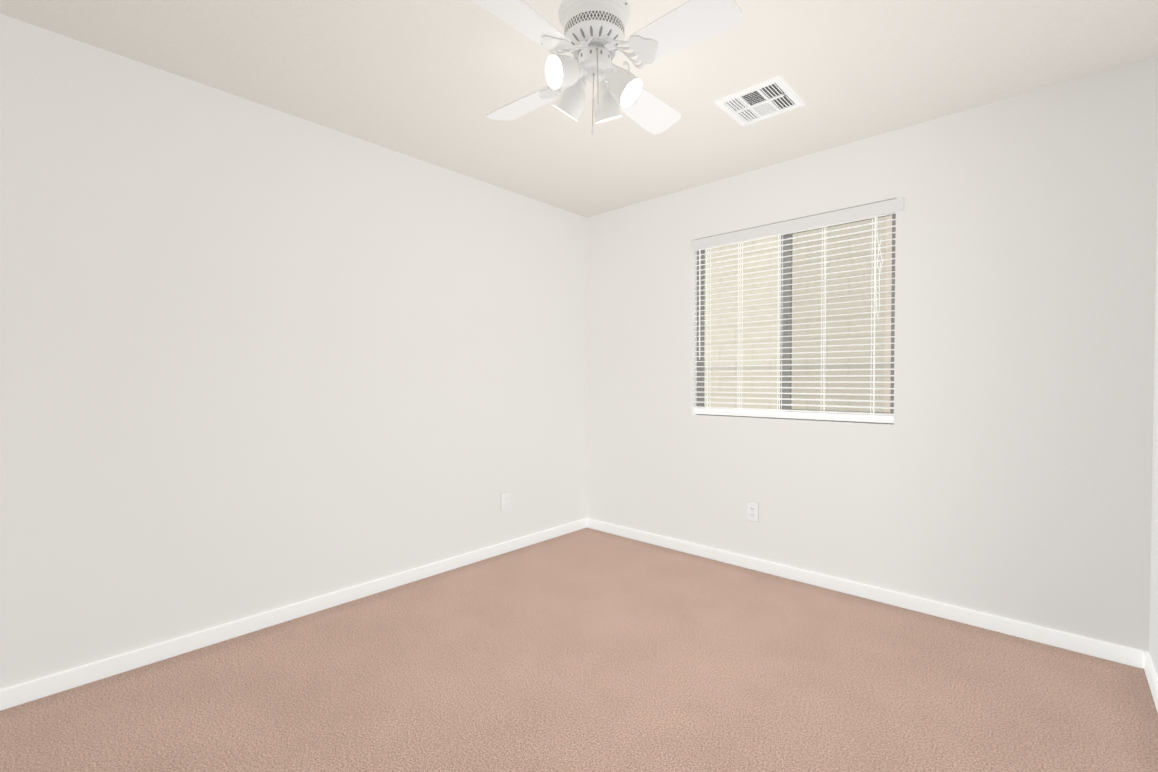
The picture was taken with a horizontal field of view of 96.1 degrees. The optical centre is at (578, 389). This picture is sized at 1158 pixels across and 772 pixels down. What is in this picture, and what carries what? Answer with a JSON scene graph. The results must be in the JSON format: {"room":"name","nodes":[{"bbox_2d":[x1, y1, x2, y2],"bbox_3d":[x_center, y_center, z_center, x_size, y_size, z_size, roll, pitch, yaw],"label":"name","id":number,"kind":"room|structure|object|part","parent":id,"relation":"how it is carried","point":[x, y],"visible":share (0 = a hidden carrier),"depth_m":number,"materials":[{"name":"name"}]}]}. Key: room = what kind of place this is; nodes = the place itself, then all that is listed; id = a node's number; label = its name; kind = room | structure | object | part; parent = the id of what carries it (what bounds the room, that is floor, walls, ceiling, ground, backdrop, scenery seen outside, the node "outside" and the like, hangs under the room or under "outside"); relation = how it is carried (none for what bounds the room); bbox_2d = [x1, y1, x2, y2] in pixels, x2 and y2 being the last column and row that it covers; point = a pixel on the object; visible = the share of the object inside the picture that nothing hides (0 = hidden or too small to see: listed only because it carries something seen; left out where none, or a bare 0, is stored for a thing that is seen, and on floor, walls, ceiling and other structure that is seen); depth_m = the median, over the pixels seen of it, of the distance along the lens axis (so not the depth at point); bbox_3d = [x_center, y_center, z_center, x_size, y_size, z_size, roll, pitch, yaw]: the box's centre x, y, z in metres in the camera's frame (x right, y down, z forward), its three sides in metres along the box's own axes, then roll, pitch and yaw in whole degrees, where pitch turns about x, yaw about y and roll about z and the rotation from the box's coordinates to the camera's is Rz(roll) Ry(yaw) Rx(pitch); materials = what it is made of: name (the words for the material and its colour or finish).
{"room":"empty bedroom","nodes":[
{"label":"empty bedroom","id":0,"kind":"room"},
{"bbox_2d":[0,14,586,689],"bbox_3d":[-1.190,-0.108,2.847,0.140,2.440,3.830,1,1,42],"label":"wall","id":1,"kind":"structure","parent":0,"point":[256,358],"depth_m":2.36,"materials":[{"name":"paint"}]},
{"bbox_2d":[0,518,586,710],"bbox_3d":[-1.133,1.077,2.814,0.015,0.072,3.550,1,1,42],"label":"baseboard","id":2,"kind":"structure","parent":1,"relation":"attached to","point":[22,693],"depth_m":2.36,"materials":[{"name":"white wood"}]},
{"bbox_2d":[501,492,508,510],"bbox_3d":[-0.496,0.756,3.508,0.009,0.117,0.072,1,1,42],"label":"electrical outlet","id":3,"kind":"object","parent":1,"relation":"attached to","point":[504,501],"visible":1,"depth_m":3.50,"materials":[{"name":"white plastic"}]},
{"bbox_2d":[0,528,1157,771],"bbox_3d":[-0.025,1.179,1.801,3.300,0.100,3.830,1,1,42],"label":"floor","id":4,"kind":"structure","parent":0,"point":[588,650],"depth_m":1.95,"materials":[{"name":"carpet"}]},
{"bbox_2d":[0,0,1157,217],"bbox_3d":[-0.025,-1.361,1.760,3.300,0.100,3.830,1,1,42],"label":"ceiling","id":5,"kind":"structure","parent":0,"point":[434,82],"depth_m":2.13,"materials":[{"name":"paint"}]},
{"bbox_2d":[473,0,741,134],"bbox_3d":[0.054,-1.095,1.821,0.798,0.433,0.798,0,1,-5],"label":"fan","id":6,"kind":"object","parent":5,"relation":"hanging from","point":[591,39],"visible":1,"depth_m":1.74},
{"bbox_3d":[0.054,-1.239,1.819,0.251,0.145,0.251,1,1,42],"label":"motor","id":7,"kind":"part","parent":6,"relation":"part of","materials":[{"name":"white metal"}]},
{"bbox_2d":[714,76,803,126],"bbox_3d":[0.831,-1.313,2.395,0.300,0.015,0.300,1,1,42],"label":"ceiling vent","id":8,"kind":"object","parent":5,"relation":"in","point":[777,95],"visible":1,"depth_m":2.38,"materials":[{"name":"white metal"}]},
{"bbox_2d":[587,56,1157,651],"bbox_3d":[1.221,-0.113,3.141,3.020,2.440,0.140,1,1,42],"label":"wall","id":9,"kind":"structure","parent":0,"point":[1001,466],"depth_m":2.50,"materials":[{"name":"paint"}]},
{"bbox_2d":[747,501,758,521],"bbox_3d":[1.066,0.751,3.196,0.072,0.117,0.009,1,1,42],"label":"electrical outlet","id":10,"kind":"object","parent":9,"relation":"attached to","point":[752,511],"visible":1,"depth_m":3.19,"materials":[{"name":"white plastic"}]},
{"bbox_2d":[697,212,895,423],"bbox_3d":[1.245,-0.405,3.137,1.180,1.168,0.048,1,1,42],"label":"window","id":11,"kind":"structure","parent":9,"relation":"in","point":[785,322],"depth_m":3.10,"materials":[{"name":"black metal"}]},
{"bbox_2d":[690,197,903,422],"bbox_3d":[1.213,-0.408,3.078,1.220,1.156,0.081,1,1,42],"label":"window blinds","id":12,"kind":"object","parent":11,"relation":"attached to","point":[868,211],"visible":0.85,"depth_m":3.01,"materials":[{"name":"white plastic"}]},
{"bbox_2d":[587,519,1143,667],"bbox_3d":[1.169,1.072,3.103,2.990,0.072,0.015,1,1,42],"label":"baseboard","id":13,"kind":"structure","parent":9,"relation":"attached to","point":[1094,647],"depth_m":2.63,"materials":[{"name":"white wood"}]},
{"bbox_2d":[1149,181,1157,677],"bbox_3d":[1.141,-0.074,0.714,0.140,2.440,3.830,1,1,42],"label":"wall","id":14,"kind":"structure","parent":0,"point":[1153,641],"depth_m":2.02,"materials":[{"name":"paint"}]},
{"bbox_2d":[1144,651,1157,712],"bbox_3d":[1.084,1.109,0.785,0.015,0.072,3.550,1,1,42],"label":"baseboard","id":15,"kind":"structure","parent":14,"relation":"attached to","point":[1151,675],"depth_m":1.94,"materials":[{"name":"white wood"}]},
{"label":"outside","id":16,"kind":"structure","parent":0,"visible":0},
{"bbox_2d":[704,214,891,415],"bbox_3d":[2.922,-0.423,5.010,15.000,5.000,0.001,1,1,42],"label":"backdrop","id":17,"kind":"structure","parent":16,"point":[729,327],"depth_m":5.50,"materials":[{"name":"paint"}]}
]}

